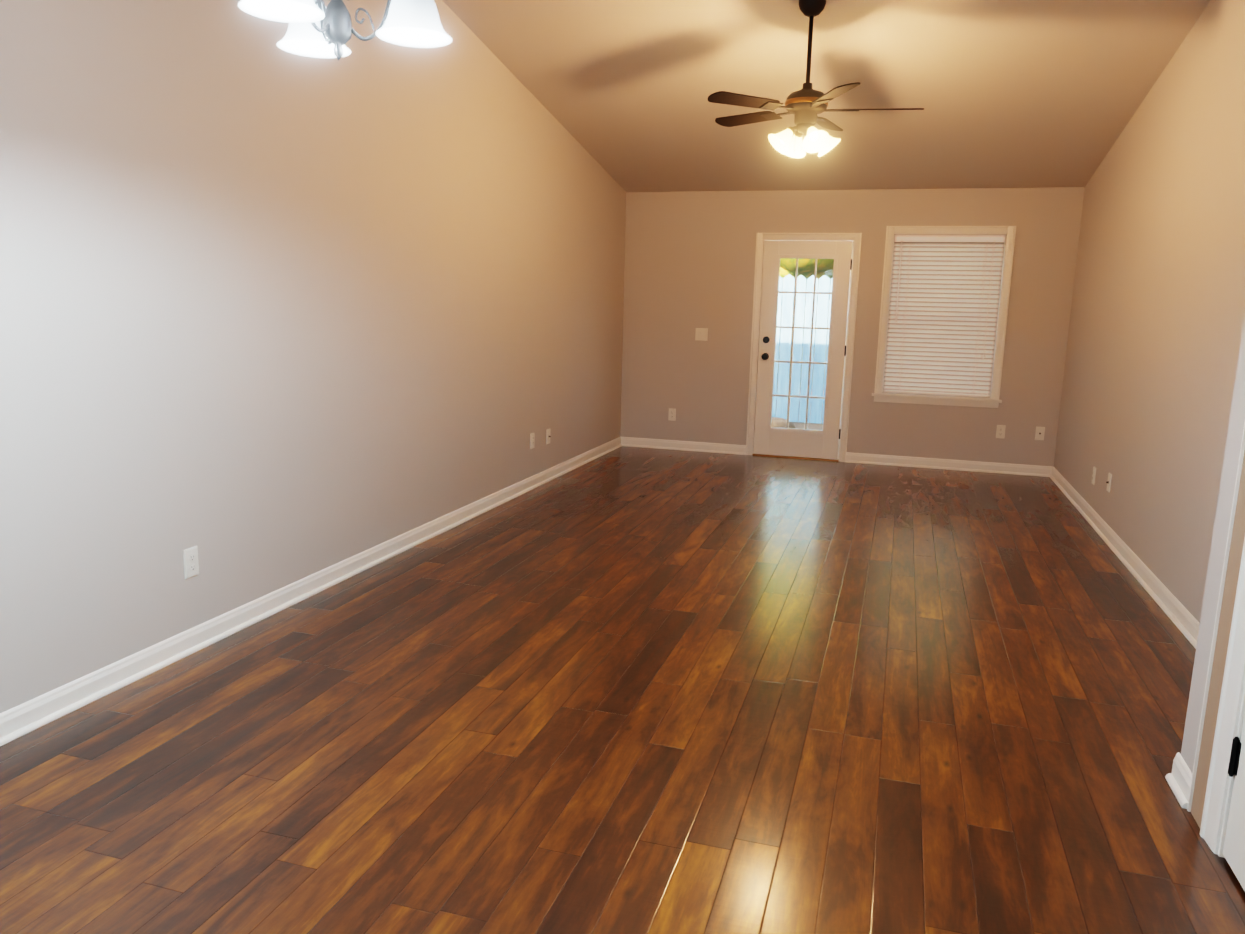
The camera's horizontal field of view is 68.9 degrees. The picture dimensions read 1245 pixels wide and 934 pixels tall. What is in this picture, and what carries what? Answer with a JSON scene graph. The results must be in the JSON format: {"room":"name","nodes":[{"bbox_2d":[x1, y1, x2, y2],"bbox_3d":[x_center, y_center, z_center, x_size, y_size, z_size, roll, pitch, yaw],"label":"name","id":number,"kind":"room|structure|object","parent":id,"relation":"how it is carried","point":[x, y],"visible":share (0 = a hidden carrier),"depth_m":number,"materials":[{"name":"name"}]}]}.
{"room":"empty living room","nodes":[
{"label":"empty living room","id":0,"kind":"room"},
{"bbox_2d":[0,0,625,712],"bbox_3d":[-1.554,-1.445,3.750,0.200,4.183,10.410,5,11,17],"label":"wall","id":1,"kind":"structure","parent":0,"point":[272,316],"depth_m":3.74,"materials":[{"name":"paint"}]},
{"bbox_2d":[183,546,198,578],"bbox_3d":[-1.662,0.368,3.500,0.010,0.115,0.070,5,11,17],"label":"electrical outlet","id":2,"kind":"object","parent":1,"relation":"attached to","point":[191,563],"visible":1,"depth_m":3.49,"materials":[{"name":"white plastic"}]},
{"bbox_2d":[0,436,623,745],"bbox_3d":[-1.489,0.573,4.103,0.027,0.089,10.050,5,11,17],"label":"baseboard","id":3,"kind":"structure","parent":1,"relation":"attached to","point":[20,720],"depth_m":3.75,"materials":[{"name":"white paint"}]},
{"bbox_2d":[530,433,534,448],"bbox_3d":[-0.663,-0.194,6.690,0.010,0.115,0.070,5,11,17],"label":"electrical outlet","id":4,"kind":"object","parent":1,"relation":"attached to","point":[532,438],"visible":1,"depth_m":6.67,"materials":[{"name":"white plastic"}]},
{"bbox_2d":[546,429,550,443],"bbox_3d":[-0.564,-0.236,6.992,0.020,0.115,0.070,5,11,17],"label":"electrical outlet","id":5,"kind":"object","parent":1,"relation":"attached to","point":[548,432],"visible":0.98,"depth_m":6.98,"materials":[{"name":"white plastic"}]},
{"bbox_2d":[0,446,1244,933],"bbox_3d":[0.365,0.813,3.564,4.315,0.100,10.450,5,11,17],"label":"floor","id":6,"kind":"structure","parent":0,"point":[634,690],"depth_m":2.90,"materials":[{"name":"brown wood"}]},
{"bbox_2d":[442,0,1210,191],"bbox_3d":[0.442,-2.495,2.942,4.315,1.930,10.410,5,11,17],"label":"ceiling","id":7,"kind":"structure","parent":0,"point":[1026,93],"depth_m":5.64,"materials":[{"name":"paint"}]},
{"bbox_2d":[238,0,451,59],"bbox_3d":[-0.538,-1.638,1.604,0.400,1.714,0.381,5,11,17],"label":"chandelier","id":8,"kind":"object","parent":7,"relation":"hanging from","point":[318,29],"visible":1,"depth_m":1.76,"materials":[{"name":"frosted glass"},{"name":"brushed nickel"}]},
{"bbox_2d":[708,0,923,157],"bbox_3d":[1.007,-2.040,4.774,1.132,0.801,1.138,5,11,17],"label":"ceiling fan","id":9,"kind":"object","parent":7,"relation":"hanging from","point":[806,104],"visible":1,"depth_m":4.73,"materials":[{"name":"brown wood"}]},
{"bbox_2d":[620,187,1084,466],"bbox_3d":[1.893,-0.935,8.204,4.315,3.750,0.160,5,11,17],"label":"wall","id":10,"kind":"structure","parent":0,"point":[689,263],"depth_m":8.06,"materials":[{"name":"paint"}]},
{"bbox_2d":[668,408,675,420],"bbox_3d":[0.472,-0.499,8.634,0.070,0.115,0.010,5,11,17],"label":"electrical outlet","id":11,"kind":"object","parent":10,"relation":"attached to","point":[672,415],"visible":1,"depth_m":8.63,"materials":[{"name":"white plastic"}]},
{"bbox_2d":[624,437,745,454],"bbox_3d":[0.578,-0.203,8.644,1.203,0.089,0.027,5,11,17],"label":"baseboard","id":12,"kind":"structure","parent":10,"relation":"attached to","point":[628,441],"depth_m":8.64,"materials":[{"name":"white paint"}]},
{"bbox_2d":[695,328,707,340],"bbox_3d":[0.733,-1.232,8.421,0.116,0.115,0.016,5,11,17],"label":"light switch","id":13,"kind":"object","parent":10,"relation":"attached to","point":[701,334],"visible":1,"depth_m":8.42,"materials":[{"name":"white plastic"}]},
{"bbox_2d":[753,241,852,459],"bbox_3d":[1.617,-1.046,8.188,0.781,1.938,0.123,5,11,17],"label":"back door","id":14,"kind":"structure","parent":10,"relation":"in","point":[797,442],"depth_m":8.20,"materials":[{"name":"white paint"}]},
{"bbox_2d":[746,233,861,461],"bbox_3d":[1.637,-1.085,8.247,0.912,2.017,0.180,5,11,17],"label":"door frame","id":15,"kind":"structure","parent":10,"relation":"attached to","point":[761,238],"depth_m":8.14,"materials":[{"name":"white paint"}]},
{"bbox_2d":[872,226,1015,407],"bbox_3d":[2.764,-1.299,7.843,1.072,1.514,0.205,5,11,17],"label":"window","id":16,"kind":"structure","parent":10,"relation":"in","point":[945,295],"depth_m":7.81,"materials":[{"name":"white paint"}]},
{"bbox_2d":[846,452,1047,476],"bbox_3d":[2.819,-0.025,7.973,1.665,0.089,0.027,5,11,17],"label":"baseboard","id":17,"kind":"structure","parent":10,"relation":"attached to","point":[892,460],"depth_m":7.96,"materials":[{"name":"white paint"}]},
{"bbox_2d":[996,425,1005,438],"bbox_3d":[3.252,-0.303,7.798,0.070,0.115,0.010,5,11,17],"label":"electrical outlet","id":18,"kind":"object","parent":10,"relation":"attached to","point":[1000,431],"visible":1,"depth_m":7.79,"materials":[{"name":"white plastic"}]},
{"bbox_2d":[1035,426,1044,439],"bbox_3d":[3.547,-0.284,7.704,0.070,0.115,0.020,5,11,17],"label":"electrical outlet","id":19,"kind":"object","parent":10,"relation":"attached to","point":[1039,433],"visible":1,"depth_m":7.71,"materials":[{"name":"white plastic"}]},
{"bbox_2d":[1054,0,1244,622],"bbox_3d":[2.998,-1.128,4.823,0.200,3.396,5.810,5,11,17],"label":"wall","id":20,"kind":"structure","parent":0,"point":[1156,326],"depth_m":4.72,"materials":[{"name":"paint"}]},
{"bbox_2d":[1091,467,1095,484],"bbox_3d":[3.186,0.059,6.134,0.010,0.115,0.070,5,11,17],"label":"electrical outlet","id":21,"kind":"object","parent":20,"relation":"attached to","point":[1093,476],"visible":1,"depth_m":6.11,"materials":[{"name":"white plastic"}]},
{"bbox_2d":[1106,473,1111,492],"bbox_3d":[3.044,0.097,5.686,0.020,0.115,0.070,5,11,17],"label":"electrical outlet","id":22,"kind":"object","parent":20,"relation":"attached to","point":[1108,482],"visible":1,"depth_m":5.67,"materials":[{"name":"white plastic"}]},
{"bbox_2d":[1048,466,1199,648],"bbox_3d":[2.855,0.486,5.171,0.027,0.089,5.450,5,11,17],"label":"baseboard","id":23,"kind":"structure","parent":20,"relation":"attached to","point":[1173,608],"depth_m":4.89,"materials":[{"name":"white paint"}]},
{"bbox_2d":[1181,315,1244,771],"bbox_3d":[1.292,-0.201,0.096,0.615,5.183,4.800,5,11,17],"label":"wall","id":24,"kind":"structure","parent":0,"point":[1217,553],"depth_m":2.55,"materials":[{"name":"paint"}]},
{"bbox_2d":[1165,752,1191,791],"bbox_3d":[1.831,0.914,2.685,0.387,0.089,0.027,5,11,17],"label":"baseboard","id":25,"kind":"structure","parent":24,"relation":"attached to","point":[1179,780],"depth_m":2.67,"materials":[{"name":"white paint"}]},
{"bbox_2d":[1187,422,1244,857],"bbox_3d":[1.524,0.151,1.827,0.159,1.882,1.184,5,11,17],"label":"door frame","id":26,"kind":"structure","parent":24,"relation":"attached to","point":[1220,729],"depth_m":2.39,"materials":[{"name":"white paint"}]},
{"bbox_2d":[1223,715,1244,890],"bbox_3d":[1.435,0.189,1.802,0.106,1.788,0.868,5,11,17],"label":"closet door","id":27,"kind":"structure","parent":24,"relation":"in","point":[1234,850],"depth_m":2.28,"materials":[{"name":"white paint"}]},
{"label":"outside","id":28,"kind":"structure","parent":0,"visible":0},
{"bbox_2d":[776,386,823,429],"bbox_3d":[3.997,-0.533,12.395,18.000,0.200,8.840,5,11,17],"label":"ground","id":29,"kind":"structure","parent":28,"point":[812,426],"depth_m":11.69,"materials":[{"name":"beige"}]},
{"bbox_2d":[771,417,794,427],"bbox_3d":[2.864,-0.391,10.628,3.893,0.264,0.933,6,11,23],"label":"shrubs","id":30,"kind":"object","parent":29,"relation":"on","point":[782,424],"depth_m":10.91,"materials":[{"name":"beige plant"}]},
{"bbox_2d":[772,274,849,423],"bbox_3d":[3.282,-1.417,11.289,13.132,1.899,0.146,5,11,17],"label":"fence","id":31,"kind":"object","parent":29,"relation":"on","point":[818,376],"depth_m":11.51,"materials":[{"name":"wood"}]},
{"bbox_2d":[780,244,852,307],"bbox_3d":[1.930,-2.953,13.313,3.214,4.144,2.269,5,11,17],"label":"tree","id":32,"kind":"object","parent":29,"relation":"on","point":[805,264],"depth_m":12.43,"materials":[{"name":"green plant"}]}
]}

